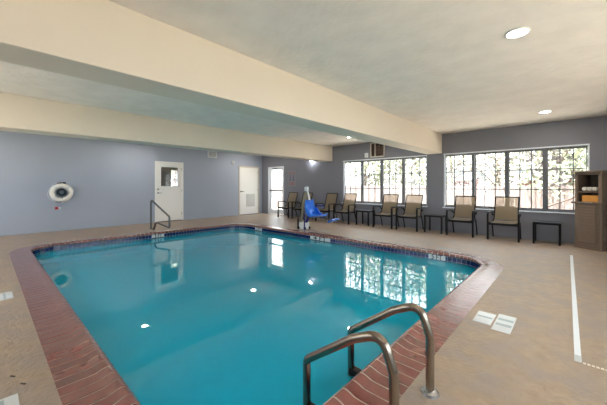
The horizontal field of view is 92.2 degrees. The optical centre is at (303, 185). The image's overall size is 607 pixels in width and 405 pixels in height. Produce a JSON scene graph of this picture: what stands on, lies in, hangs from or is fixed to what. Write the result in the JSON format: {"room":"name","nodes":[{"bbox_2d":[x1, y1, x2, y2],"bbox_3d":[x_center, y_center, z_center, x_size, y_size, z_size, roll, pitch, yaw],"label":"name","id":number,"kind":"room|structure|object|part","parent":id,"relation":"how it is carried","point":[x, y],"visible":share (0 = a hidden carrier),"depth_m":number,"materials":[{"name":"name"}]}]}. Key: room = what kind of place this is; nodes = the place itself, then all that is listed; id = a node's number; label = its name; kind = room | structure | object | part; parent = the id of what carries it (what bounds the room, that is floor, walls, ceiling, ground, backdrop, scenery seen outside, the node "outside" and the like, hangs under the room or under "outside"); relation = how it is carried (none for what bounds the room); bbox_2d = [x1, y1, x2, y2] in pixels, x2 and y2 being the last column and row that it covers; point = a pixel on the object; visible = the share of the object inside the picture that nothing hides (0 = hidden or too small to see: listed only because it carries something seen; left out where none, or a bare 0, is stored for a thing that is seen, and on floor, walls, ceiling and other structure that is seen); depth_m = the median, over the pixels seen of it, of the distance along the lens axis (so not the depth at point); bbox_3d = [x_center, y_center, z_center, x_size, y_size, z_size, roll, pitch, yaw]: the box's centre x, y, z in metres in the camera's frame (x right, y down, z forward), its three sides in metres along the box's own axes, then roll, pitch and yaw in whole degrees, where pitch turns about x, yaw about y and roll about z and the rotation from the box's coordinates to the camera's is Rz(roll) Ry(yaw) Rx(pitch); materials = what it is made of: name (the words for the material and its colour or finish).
{"room":"indoor swimming pool","nodes":[
{"label":"indoor swimming pool","id":0,"kind":"room"},
{"bbox_2d":[0,131,261,235],"bbox_3d":[-5.401,-0.110,9.248,0.160,2.680,10.340,0,0,42],"label":"wall","id":1,"kind":"structure","parent":0,"point":[112,183],"depth_m":8.47,"materials":[{"name":"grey paint"}]},
{"bbox_2d":[155,161,182,221],"bbox_3d":[-4.623,0.190,10.041,0.156,2.040,0.960,0,0,42],"label":"door","id":2,"kind":"structure","parent":1,"relation":"in","point":[169,198],"depth_m":10.00,"materials":[{"name":"white paint"}]},
{"bbox_2d":[208,151,216,157],"bbox_3d":[-3.493,-1.215,11.190,0.030,0.260,0.380,0,0,42],"label":"air vent","id":3,"kind":"object","parent":1,"relation":"in","point":[215,154],"visible":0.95,"depth_m":11.19,"materials":[{"name":"white plastic"}]},
{"bbox_2d":[239,166,258,214],"bbox_3d":[-2.358,0.185,12.517,0.190,2.050,1.070,0,0,42],"label":"door","id":4,"kind":"structure","parent":1,"relation":"in","point":[248,175],"depth_m":12.47,"materials":[{"name":"beige paint"}]},
{"bbox_2d":[246,194,254,206],"bbox_3d":[-2.278,0.607,12.541,0.020,0.537,0.420,0,0,43],"label":"vent","id":5,"kind":"object","parent":4,"relation":"attached to","point":[250,198],"depth_m":12.53,"materials":[{"name":"grey"}]},
{"bbox_3d":[-6.477,-0.057,7.834,0.163,0.095,0.180,0,0,43],"label":"bracket","id":6,"kind":"object","parent":1,"relation":"attached to","visible":0},
{"bbox_2d":[47,183,72,202],"bbox_3d":[-6.480,0.180,7.800,0.165,0.543,0.543,0,0,42],"label":"life ring","id":7,"kind":"object","parent":6,"relation":"hanging from","point":[54,188],"depth_m":7.77,"materials":[{"name":"white plastic"}]},
{"bbox_3d":[-6.445,0.257,7.775,0.080,0.376,0.224,0,0,42],"label":"rope coil","id":8,"kind":"part","parent":7,"relation":"part of","materials":[{"name":"fabric"}]},
{"bbox_2d":[161,167,177,185],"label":"window","id":9,"kind":"structure","parent":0,"point":[166,179],"depth_m":11.73,"materials":[{"name":"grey glass"}]},
{"bbox_2d":[171,170,176,185],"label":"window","id":10,"kind":"structure","parent":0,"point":[173,174],"depth_m":17.13,"materials":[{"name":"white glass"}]},
{"bbox_2d":[0,0,606,146],"bbox_3d":[-0.900,-1.460,5.124,12.450,0.120,10.740,0,0,42],"label":"ceiling","id":11,"kind":"structure","parent":0,"point":[440,66],"depth_m":3.26,"materials":[{"name":"paint"}]},
{"bbox_2d":[505,27,530,38],"bbox_3d":[1.950,-1.396,2.661,0.194,0.018,0.194,0,0,42],"label":"recessed light","id":12,"kind":"object","parent":11,"relation":"in","point":[521,31],"visible":1,"depth_m":2.65,"materials":[{"name":"white plastic"}]},
{"bbox_2d":[0,213,606,404],"bbox_3d":[-0.900,1.210,5.124,12.450,0.001,10.740,0,0,43],"label":"floor","id":13,"kind":"structure","parent":0,"point":[478,364],"depth_m":2.55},
{"bbox_2d":[0,292,13,300],"bbox_3d":[-3.285,1.211,3.194,0.280,0.008,0.150,0,0,42],"label":"depth mark","id":14,"kind":"object","parent":13,"relation":"on","point":[3,296],"depth_m":3.19,"materials":[{"name":"white tile"}]},
{"bbox_2d":[0,393,19,404],"bbox_3d":[-1.625,1.211,1.557,0.260,0.008,0.160,0,0,42],"label":"depth mark","id":15,"kind":"object","parent":13,"relation":"on","point":[13,399],"depth_m":1.65,"materials":[{"name":"white tile"}]},
{"bbox_2d":[149,200,170,229],"bbox_3d":[-3.854,0.805,7.818,1.294,0.838,0.100,0,0,42],"label":"rail","id":16,"kind":"object","parent":13,"relation":"on","point":[151,201],"visible":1,"depth_m":7.92,"materials":[{"name":"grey metal"}]},
{"bbox_2d":[32,226,479,268],"bbox_3d":[-1.212,1.950,5.234,6.888,1.420,4.968,0,0,42],"label":"basin","id":17,"kind":"object","parent":13,"relation":"in","point":[56,248],"visible":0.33,"depth_m":6.50,"materials":[{"name":"blue tile"}]},
{"bbox_2d":[152,234,163,237],"bbox_3d":[-3.750,1.281,7.532,0.011,0.092,0.300,0,0,42],"label":"depth mark","id":18,"kind":"object","parent":17,"relation":"attached to","point":[155,235],"visible":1,"depth_m":7.52,"materials":[{"name":"white tile"}]},
{"bbox_2d":[35,229,475,404],"bbox_3d":[-1.212,1.340,5.234,6.900,0.001,4.980,0,0,43],"label":"pool water","id":19,"kind":"object","parent":17,"relation":"in","point":[227,316],"visible":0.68,"depth_m":3.27,"materials":[{"name":"teal liquid"}]},
{"bbox_2d":[9,223,503,404],"bbox_3d":[-1.212,1.226,5.234,7.420,0.075,5.500,0,0,42],"label":"pool coping","id":20,"kind":"object","parent":17,"relation":"on","point":[82,372],"visible":0.94,"depth_m":2.33,"materials":[{"name":"red brick"}]},
{"bbox_2d":[310,236,329,241],"bbox_3d":[0.400,1.281,7.098,0.620,0.092,0.011,0,0,42],"label":"depth mark","id":21,"kind":"object","parent":17,"relation":"attached to","point":[311,237],"visible":1,"depth_m":7.08,"materials":[{"name":"white tile"}]},
{"bbox_2d":[428,254,444,260],"bbox_3d":[2.402,1.282,5.263,0.290,0.091,0.011,0,0,42],"label":"depth mark","id":22,"kind":"object","parent":17,"relation":"attached to","point":[431,256],"visible":1,"depth_m":5.26,"materials":[{"name":"white tile"}]},
{"bbox_2d":[277,192,297,217],"bbox_3d":[-0.591,0.731,11.389,0.624,0.969,0.601,0,0,42],"label":"sling chair","id":23,"kind":"object","parent":13,"relation":"on","point":[292,196],"visible":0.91,"depth_m":11.44,"materials":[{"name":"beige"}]},
{"bbox_3d":[-0.482,0.618,11.508,0.410,0.305,0.090,0,0,43],"label":"panel","id":24,"kind":"part","parent":23,"relation":"part of","materials":[{"name":"beige fabric"}]},
{"bbox_3d":[-0.453,0.525,11.540,0.440,0.520,0.160,0,0,43],"label":"backrest","id":25,"kind":"part","parent":23,"relation":"part of","materials":[{"name":"beige fabric"}]},
{"bbox_2d":[291,192,312,219],"bbox_3d":[-0.023,0.731,10.869,0.624,0.969,0.601,0,0,42],"label":"sling chair","id":26,"kind":"object","parent":13,"relation":"on","point":[310,194],"visible":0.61,"depth_m":10.91,"materials":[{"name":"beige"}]},
{"bbox_3d":[-0.421,0.917,10.857,0.040,0.585,0.044,0,0,43],"label":"leg","id":27,"kind":"part","parent":26,"relation":"part of","materials":[{"name":"black metal"}]},
{"bbox_2d":[297,187,338,229],"bbox_3d":[0.370,0.615,7.945,1.219,1.190,0.459,0,0,40],"label":"lift","id":28,"kind":"object","parent":13,"relation":"on","point":[311,210],"visible":0.99,"depth_m":8.12,"materials":[{"name":"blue plastic"}]},
{"bbox_2d":[315,193,337,220],"bbox_3d":[0.825,0.731,10.092,0.624,0.969,0.601,0,0,42],"label":"sling chair","id":29,"kind":"object","parent":13,"relation":"on","point":[331,198],"visible":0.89,"depth_m":10.17,"materials":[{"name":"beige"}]},
{"bbox_3d":[0.934,0.618,10.211,0.410,0.305,0.090,0,0,43],"label":"panel","id":30,"kind":"part","parent":29,"relation":"part of","materials":[{"name":"beige fabric"}]},
{"bbox_3d":[0.963,0.525,10.243,0.440,0.520,0.160,0,0,43],"label":"backrest","id":31,"kind":"part","parent":29,"relation":"part of","materials":[{"name":"beige fabric"}]},
{"bbox_2d":[333,193,356,224],"bbox_3d":[1.393,0.731,9.572,0.624,0.969,0.601,0,0,42],"label":"sling chair","id":32,"kind":"object","parent":13,"relation":"on","point":[349,201],"visible":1,"depth_m":9.64,"materials":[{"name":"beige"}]},
{"bbox_3d":[1.345,0.808,9.520,0.570,0.134,0.450,0,0,43],"label":"seat frame","id":33,"kind":"part","parent":32,"relation":"part of","materials":[{"name":"black metal"}]},
{"bbox_3d":[1.501,0.618,9.691,0.410,0.305,0.090,0,0,43],"label":"panel","id":34,"kind":"part","parent":32,"relation":"part of","materials":[{"name":"beige fabric"}]},
{"bbox_3d":[1.530,0.525,9.722,0.440,0.520,0.160,0,0,43],"label":"backrest","id":35,"kind":"part","parent":32,"relation":"part of","materials":[{"name":"beige fabric"}]},
{"bbox_3d":[1.534,0.510,9.727,0.493,0.528,0.182,0,0,43],"label":"frame","id":36,"kind":"part","parent":32,"relation":"part of","materials":[{"name":"black"}]},
{"bbox_2d":[356,209,374,225],"bbox_3d":[1.931,0.983,9.108,0.450,0.455,0.400,0,0,42],"label":"side table","id":37,"kind":"object","parent":13,"relation":"on","point":[362,210],"visible":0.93,"depth_m":9.00,"materials":[{"name":"black metal"}]},
{"bbox_2d":[303,303,439,404],"bbox_3d":[0.379,1.442,1.719,0.652,1.457,0.574,0,0,42],"label":"pool ladder","id":38,"kind":"object","parent":13,"relation":"attached to","point":[352,338],"visible":0.86,"depth_m":1.69,"materials":[{"name":"silver metal"}]},
{"bbox_3d":[0.221,1.437,1.544,0.593,1.448,0.048,0,0,43],"label":"handrail","id":39,"kind":"part","parent":38,"relation":"part of","materials":[{"name":"silver metal"}]},
{"bbox_3d":[0.539,1.437,1.891,0.593,1.448,0.048,0,0,43],"label":"handrail","id":40,"kind":"part","parent":38,"relation":"part of","materials":[{"name":"silver metal"}]},
{"bbox_2d":[373,194,398,228],"bbox_3d":[2.454,0.731,8.599,0.624,0.969,0.601,0,0,42],"label":"sling chair","id":41,"kind":"object","parent":13,"relation":"on","point":[390,201],"visible":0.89,"depth_m":8.69,"materials":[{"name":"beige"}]},
{"bbox_3d":[2.406,0.808,8.547,0.570,0.134,0.450,0,0,43],"label":"seat frame","id":42,"kind":"part","parent":41,"relation":"part of","materials":[{"name":"black metal"}]},
{"bbox_3d":[2.563,0.618,8.718,0.410,0.305,0.090,0,0,43],"label":"panel","id":43,"kind":"part","parent":41,"relation":"part of","materials":[{"name":"beige fabric"}]},
{"bbox_3d":[2.592,0.525,8.749,0.440,0.520,0.160,0,0,43],"label":"backrest","id":44,"kind":"part","parent":41,"relation":"part of","materials":[{"name":"beige fabric"}]},
{"bbox_3d":[2.596,0.510,8.754,0.493,0.528,0.182,0,0,43],"label":"frame","id":45,"kind":"part","parent":41,"relation":"part of","materials":[{"name":"black"}]},
{"bbox_3d":[2.477,0.917,8.202,0.040,0.585,0.044,0,0,43],"label":"leg","id":46,"kind":"part","parent":41,"relation":"part of","materials":[{"name":"black metal"}]},
{"bbox_2d":[395,194,423,231],"bbox_3d":[2.978,0.731,8.120,0.624,0.969,0.601,0,0,42],"label":"sling chair","id":47,"kind":"object","parent":13,"relation":"on","point":[413,204],"visible":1,"depth_m":8.19,"materials":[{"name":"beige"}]},
{"bbox_3d":[2.580,0.917,8.107,0.040,0.585,0.044,0,0,43],"label":"leg","id":48,"kind":"part","parent":47,"relation":"part of","materials":[{"name":"black metal"}]},
{"bbox_3d":[2.922,0.818,8.058,0.476,0.056,0.410,0,0,43],"label":"seat","id":49,"kind":"part","parent":47,"relation":"part of","materials":[{"name":"beige fabric"}]},
{"bbox_3d":[2.930,0.808,8.067,0.570,0.134,0.450,0,0,43],"label":"seat frame","id":50,"kind":"part","parent":47,"relation":"part of","materials":[{"name":"black metal"}]},
{"bbox_3d":[3.087,0.618,8.238,0.410,0.305,0.090,0,0,43],"label":"panel","id":51,"kind":"part","parent":47,"relation":"part of","materials":[{"name":"beige fabric"}]},
{"bbox_3d":[3.115,0.525,8.270,0.440,0.520,0.160,0,0,43],"label":"backrest","id":52,"kind":"part","parent":47,"relation":"part of","materials":[{"name":"beige fabric"}]},
{"bbox_3d":[3.119,0.510,8.274,0.493,0.528,0.182,0,0,43],"label":"frame","id":53,"kind":"part","parent":47,"relation":"part of","materials":[{"name":"black"}]},
{"bbox_3d":[3.000,0.917,7.722,0.040,0.585,0.044,0,0,43],"label":"leg","id":54,"kind":"part","parent":47,"relation":"part of","materials":[{"name":"black metal"}]},
{"bbox_2d":[424,214,445,233],"bbox_3d":[3.459,0.983,7.654,0.450,0.455,0.400,0,0,42],"label":"side table","id":55,"kind":"object","parent":13,"relation":"on","point":[441,216],"visible":0.86,"depth_m":7.64,"materials":[{"name":"black metal"}]},
{"bbox_3d":[3.184,0.993,7.659,0.036,0.435,0.036,0,0,43],"label":"leg","id":56,"kind":"part","parent":55,"relation":"part of","materials":[{"name":"black metal"}]},
{"bbox_3d":[3.489,0.993,7.380,0.036,0.435,0.036,0,0,43],"label":"leg","id":57,"kind":"part","parent":55,"relation":"part of","materials":[{"name":"black metal"}]},
{"bbox_2d":[446,195,477,237],"bbox_3d":[3.944,0.731,7.235,0.624,0.969,0.601,0,0,42],"label":"sling chair","id":58,"kind":"object","parent":13,"relation":"on","point":[465,206],"visible":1,"depth_m":7.31,"materials":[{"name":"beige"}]},
{"bbox_3d":[3.546,0.917,7.222,0.040,0.585,0.044,0,0,43],"label":"leg","id":59,"kind":"part","parent":58,"relation":"part of","materials":[{"name":"black metal"}]},
{"bbox_3d":[3.888,0.818,7.173,0.476,0.056,0.410,0,0,43],"label":"seat","id":60,"kind":"part","parent":58,"relation":"part of","materials":[{"name":"beige fabric"}]},
{"bbox_3d":[3.896,0.808,7.182,0.570,0.134,0.450,0,0,43],"label":"seat frame","id":61,"kind":"part","parent":58,"relation":"part of","materials":[{"name":"black metal"}]},
{"bbox_3d":[4.052,0.618,7.353,0.410,0.305,0.090,0,0,43],"label":"panel","id":62,"kind":"part","parent":58,"relation":"part of","materials":[{"name":"beige fabric"}]},
{"bbox_3d":[4.081,0.525,7.385,0.440,0.520,0.160,0,0,43],"label":"backrest","id":63,"kind":"part","parent":58,"relation":"part of","materials":[{"name":"beige fabric"}]},
{"bbox_3d":[4.085,0.510,7.389,0.493,0.528,0.182,0,0,43],"label":"frame","id":64,"kind":"part","parent":58,"relation":"part of","materials":[{"name":"black"}]},
{"bbox_3d":[3.966,0.917,6.837,0.040,0.585,0.044,0,0,43],"label":"leg","id":65,"kind":"part","parent":58,"relation":"part of","materials":[{"name":"black metal"}]},
{"bbox_2d":[473,311,516,333],"bbox_3d":[1.711,1.211,2.624,0.290,0.008,0.395,0,0,42],"label":"depth mark","id":66,"kind":"object","parent":13,"relation":"on","point":[503,323],"depth_m":2.61,"materials":[{"name":"white tile"}]},
{"bbox_2d":[486,196,521,242],"bbox_3d":[4.585,0.731,6.647,0.624,0.969,0.601,0,0,42],"label":"sling chair","id":67,"kind":"object","parent":13,"relation":"on","point":[505,207],"visible":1,"depth_m":6.73,"materials":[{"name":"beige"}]},
{"bbox_3d":[4.187,0.917,6.634,0.040,0.585,0.044,0,0,43],"label":"leg","id":68,"kind":"part","parent":67,"relation":"part of","materials":[{"name":"black metal"}]},
{"bbox_3d":[4.537,0.808,6.594,0.570,0.134,0.450,0,0,43],"label":"seat frame","id":69,"kind":"part","parent":67,"relation":"part of","materials":[{"name":"black"}]},
{"bbox_3d":[4.529,0.818,6.585,0.476,0.056,0.410,0,0,43],"label":"seat","id":70,"kind":"part","parent":67,"relation":"part of","materials":[{"name":"beige fabric"}]},
{"bbox_3d":[4.694,0.618,6.765,0.410,0.305,0.090,0,0,43],"label":"panel","id":71,"kind":"part","parent":67,"relation":"part of","materials":[{"name":"beige fabric"}]},
{"bbox_3d":[4.723,0.525,6.797,0.440,0.520,0.160,0,0,43],"label":"backrest","id":72,"kind":"part","parent":67,"relation":"part of","materials":[{"name":"beige fabric"}]},
{"bbox_3d":[4.726,0.510,6.801,0.493,0.528,0.182,0,0,43],"label":"frame","id":73,"kind":"part","parent":67,"relation":"part of","materials":[{"name":"black"}]},
{"bbox_3d":[4.607,0.917,6.249,0.040,0.585,0.044,0,0,43],"label":"leg","id":74,"kind":"part","parent":67,"relation":"part of","materials":[{"name":"black metal"}]},
{"bbox_2d":[533,220,560,245],"bbox_3d":[5.149,0.983,6.174,0.450,0.455,0.400,0,0,42],"label":"side table","id":75,"kind":"object","parent":13,"relation":"on","point":[535,222],"visible":1,"depth_m":6.09,"materials":[{"name":"black metal"}]},
{"bbox_3d":[4.873,0.993,6.179,0.036,0.435,0.036,0,0,43],"label":"leg","id":76,"kind":"part","parent":75,"relation":"part of","materials":[{"name":"black metal"}]},
{"bbox_3d":[5.178,0.993,5.900,0.036,0.435,0.036,0,0,43],"label":"leg","id":77,"kind":"part","parent":75,"relation":"part of","materials":[{"name":"black metal"}]},
{"bbox_2d":[570,255,581,362],"bbox_3d":[3.285,1.209,3.554,0.042,0.002,4.160,0,0,42],"label":"tape","id":78,"kind":"object","parent":13,"relation":"on","point":[577,349],"visible":1,"depth_m":2.63,"materials":[{"name":"white"}]},
{"bbox_2d":[571,170,606,251],"bbox_3d":[5.594,0.460,5.624,0.420,1.500,0.525,0,0,-12],"label":"cabinet","id":79,"kind":"object","parent":13,"relation":"on","point":[590,217],"visible":0.98,"depth_m":5.54,"materials":[{"name":"brown wood"}]},
{"bbox_3d":[5.436,0.732,5.589,0.020,0.767,0.335,0,0,-12],"label":"door","id":80,"kind":"part","parent":79,"relation":"part of","materials":[{"name":"brown wood"}]},
{"bbox_2d":[578,191,597,192],"bbox_3d":[5.609,0.113,5.627,0.330,0.025,0.345,0,0,-12],"label":"shelf","id":81,"kind":"object","parent":79,"relation":"attached to","point":[578,191],"depth_m":5.59,"materials":[{"name":"brown wood"}]},
{"bbox_2d":[582,195,597,201],"bbox_3d":[5.576,0.242,5.612,0.200,0.125,0.260,0,0,-12],"label":"storage box","id":82,"kind":"object","parent":79,"relation":"in","point":[585,198],"visible":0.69,"depth_m":5.59,"materials":[{"name":"orange cardboard"}]},
{"bbox_2d":[583,362,606,370],"bbox_3d":[2.474,1.208,1.470,1.542,0.005,0.016,0,0,42],"label":"strip","id":83,"kind":"object","parent":13,"relation":"on","point":[583,362],"visible":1,"depth_m":1.95,"materials":[{"name":"beige"}]},
{"bbox_2d":[262,115,606,243],"bbox_3d":[2.647,-0.110,8.995,12.370,2.680,0.160,0,0,42],"label":"wall","id":84,"kind":"structure","parent":0,"point":[322,178],"depth_m":7.64,"materials":[{"name":"grey paint"}]},
{"bbox_2d":[0,92,331,161],"bbox_3d":[-2.632,-1.140,6.712,0.450,0.520,10.340,0,0,42],"label":"beam","id":85,"kind":"structure","parent":84,"relation":"attached to","point":[18,113],"depth_m":5.65,"materials":[{"name":"beige paint"}]},
{"bbox_2d":[0,0,441,153],"bbox_3d":[0.103,-1.140,4.205,0.390,0.520,10.340,0,0,42],"label":"beam","id":86,"kind":"structure","parent":84,"relation":"attached to","point":[102,41],"depth_m":2.59,"materials":[{"name":"beige paint"}]},
{"bbox_2d":[268,166,283,214],"bbox_3d":[-1.142,0.195,12.416,0.980,2.030,0.115,0,0,42],"label":"door","id":87,"kind":"structure","parent":84,"relation":"in","point":[270,210],"depth_m":12.65,"materials":[{"name":"white plastic"}]},
{"bbox_2d":[288,170,295,185],"bbox_3d":[-0.468,-0.310,11.731,0.400,0.620,0.014,0,0,42],"label":"safety sign","id":88,"kind":"object","parent":84,"relation":"attached to","point":[291,174],"visible":1,"depth_m":11.70,"materials":[{"name":"grey plastic"}]},
{"bbox_2d":[370,143,384,157],"bbox_3d":[2.318,-1.140,9.161,0.490,0.470,0.040,0,0,42],"label":"air vent","id":89,"kind":"object","parent":84,"relation":"in","point":[376,150],"visible":0.86,"depth_m":9.17,"materials":[{"name":"beige paint"}]},
{"bbox_2d":[342,155,427,206],"bbox_3d":[2.440,-0.139,9.154,2.870,1.454,0.185,0,0,42],"label":"window","id":90,"kind":"structure","parent":84,"relation":"in","point":[403,159],"depth_m":9.14,"materials":[{"name":"grey metal"}]},
{"bbox_3d":[2.467,-0.145,9.183,2.830,1.430,0.105,0,0,43],"label":"frame","id":91,"kind":"part","parent":90,"relation":"part of","materials":[{"name":"white plastic"}]},
{"bbox_3d":[1.687,-0.145,9.902,0.648,1.350,0.024,0,0,43],"label":"sash","id":92,"kind":"part","parent":90,"relation":"part of","materials":[{"name":"glass"}]},
{"bbox_3d":[2.208,-0.145,9.424,0.648,1.350,0.024,0,0,43],"label":"sash","id":93,"kind":"part","parent":90,"relation":"part of","materials":[{"name":"glass"}]},
{"bbox_3d":[2.405,0.576,9.115,2.870,0.024,0.080,0,0,43],"label":"sill","id":94,"kind":"part","parent":90,"relation":"part of","materials":[{"name":"white plastic"}]},
{"bbox_3d":[2.408,-0.852,9.118,2.830,0.028,0.042,0,0,43],"label":"head rail","id":95,"kind":"part","parent":90,"relation":"part of","materials":[{"name":"white plastic"}]},
{"bbox_3d":[2.730,-0.145,8.946,0.648,1.350,0.024,0,0,43],"label":"sash","id":96,"kind":"part","parent":90,"relation":"part of","materials":[{"name":"grey metal"}]},
{"bbox_3d":[3.252,-0.145,8.468,0.648,1.350,0.024,0,0,43],"label":"sash","id":97,"kind":"part","parent":90,"relation":"part of","materials":[{"name":"glass"}]},
{"bbox_2d":[442,144,589,213],"bbox_3d":[4.844,-0.139,6.951,2.850,1.454,0.185,0,0,42],"label":"window","id":98,"kind":"structure","parent":84,"relation":"in","point":[507,152],"depth_m":6.79,"materials":[{"name":"grey metal"}]},
{"bbox_3d":[4.096,-0.145,7.695,0.642,1.350,0.024,0,0,43],"label":"sash","id":99,"kind":"part","parent":98,"relation":"part of","materials":[{"name":"glass"}]},
{"bbox_3d":[4.614,-0.145,7.220,0.642,1.350,0.024,0,0,43],"label":"sash","id":100,"kind":"part","parent":98,"relation":"part of","materials":[{"name":"grey metal"}]},
{"bbox_3d":[4.808,0.576,6.913,2.850,0.024,0.080,0,0,43],"label":"sill","id":101,"kind":"part","parent":98,"relation":"part of","materials":[{"name":"white plastic"}]},
{"bbox_3d":[4.811,-0.852,6.916,2.810,0.028,0.042,0,0,43],"label":"head rail","id":102,"kind":"part","parent":98,"relation":"part of","materials":[{"name":"white plastic"}]},
{"bbox_3d":[5.131,-0.145,6.745,0.642,1.350,0.024,0,0,43],"label":"sash","id":103,"kind":"part","parent":98,"relation":"part of","materials":[{"name":"grey metal"}]},
{"bbox_3d":[5.649,-0.145,6.271,0.642,1.350,0.024,0,0,43],"label":"sash","id":104,"kind":"part","parent":98,"relation":"part of","materials":[{"name":"grey metal"}]},
{"label":"outside","id":105,"kind":"structure","parent":0,"visible":0},
{"bbox_2d":[272,193,490,209],"bbox_3d":[17.611,1.340,30.320,75.000,0.060,51.495,0,0,42],"label":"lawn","id":106,"kind":"structure","parent":105,"point":[481,193],"depth_m":23.18,"materials":[{"name":"green plant"}]},
{"bbox_2d":[346,160,397,185],"bbox_3d":[3.280,-1.247,16.003,3.937,5.141,4.361,0,0,42],"label":"tree","id":107,"kind":"object","parent":106,"relation":"on","point":[366,164],"visible":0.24,"depth_m":15.68,"materials":[{"name":"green plant"}]},
{"bbox_2d":[366,159,425,185],"bbox_3d":[5.285,-1.274,16.173,4.637,5.170,3.270,0,0,-27],"label":"tree","id":108,"kind":"object","parent":106,"relation":"on","point":[393,161],"visible":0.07,"depth_m":15.83,"materials":[{"name":"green plant"}]},
{"bbox_2d":[370,156,459,194],"bbox_3d":[5.464,-1.133,13.999,4.193,4.910,3.785,0,0,42],"label":"tree","id":109,"kind":"object","parent":106,"relation":"on","point":[415,168],"visible":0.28,"depth_m":13.51,"materials":[{"name":"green plant"}]},
{"bbox_2d":[272,184,574,209],"bbox_3d":[3.473,0.629,13.331,22.109,1.362,0.150,0,0,42],"label":"picket fence","id":110,"kind":"object","parent":106,"relation":"on","point":[371,195],"visible":0.3,"depth_m":10.59,"materials":[{"name":"pink wood"}]},
{"bbox_2d":[412,154,492,194],"bbox_3d":[7.457,-1.085,14.305,3.837,4.795,3.842,0,0,42],"label":"tree","id":111,"kind":"object","parent":106,"relation":"on","point":[451,169],"visible":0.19,"depth_m":14.01,"materials":[{"name":"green plant"}]},
{"bbox_2d":[447,169,484,195],"bbox_3d":[9.899,0.110,18.870,2.800,2.400,2.800,0,0,42],"label":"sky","id":112,"kind":"structure","parent":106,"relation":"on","point":[478,180],"depth_m":17.81,"materials":[{"name":"white"}]},
{"bbox_2d":[448,152,550,185],"bbox_3d":[8.874,-1.520,14.015,4.359,5.680,4.878,0,0,16],"label":"tree","id":113,"kind":"object","parent":106,"relation":"on","point":[498,162],"visible":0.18,"depth_m":13.22,"materials":[{"name":"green plant"}]},
{"bbox_2d":[482,148,587,208],"bbox_3d":[8.469,-1.383,9.742,4.064,5.399,4.144,0,0,-30],"label":"tree","id":114,"kind":"object","parent":106,"relation":"on","point":[554,161],"visible":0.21,"depth_m":9.43,"materials":[{"name":"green plant"}]},
{"bbox_2d":[491,148,584,207],"bbox_3d":[9.040,-1.647,10.571,4.361,5.967,4.489,0,0,42],"label":"tree","id":115,"kind":"object","parent":106,"relation":"on","point":[529,152],"visible":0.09,"depth_m":10.56,"materials":[{"name":"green plant"}]},
{"bbox_2d":[515,165,572,207],"bbox_3d":[13.254,0.060,15.796,2.700,2.500,2.800,0,0,42],"label":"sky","id":116,"kind":"structure","parent":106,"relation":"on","point":[523,165],"depth_m":15.52,"materials":[{"name":"white"}]},
{"bbox_2d":[542,196,574,208],"bbox_3d":[6.246,0.741,7.195,0.043,1.138,0.980,0,0,-38],"label":"handrail","id":117,"kind":"object","parent":106,"relation":"on","point":[574,196],"visible":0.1,"depth_m":7.12,"materials":[{"name":"brown wood"}]},
{"bbox_2d":[536,148,587,185],"bbox_3d":[10.053,-1.416,9.397,4.443,5.521,4.108,0,0,42],"label":"tree","id":118,"kind":"object","parent":106,"relation":"on","point":[578,149],"visible":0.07,"depth_m":9.19,"materials":[{"name":"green plant"}]},
{"bbox_2d":[548,147,587,185],"bbox_3d":[10.864,-1.234,9.788,4.369,5.107,4.056,0,0,42],"label":"tree","id":119,"kind":"object","parent":106,"relation":"on","point":[569,164],"visible":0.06,"depth_m":10.15,"materials":[{"name":"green plant"}]}
]}

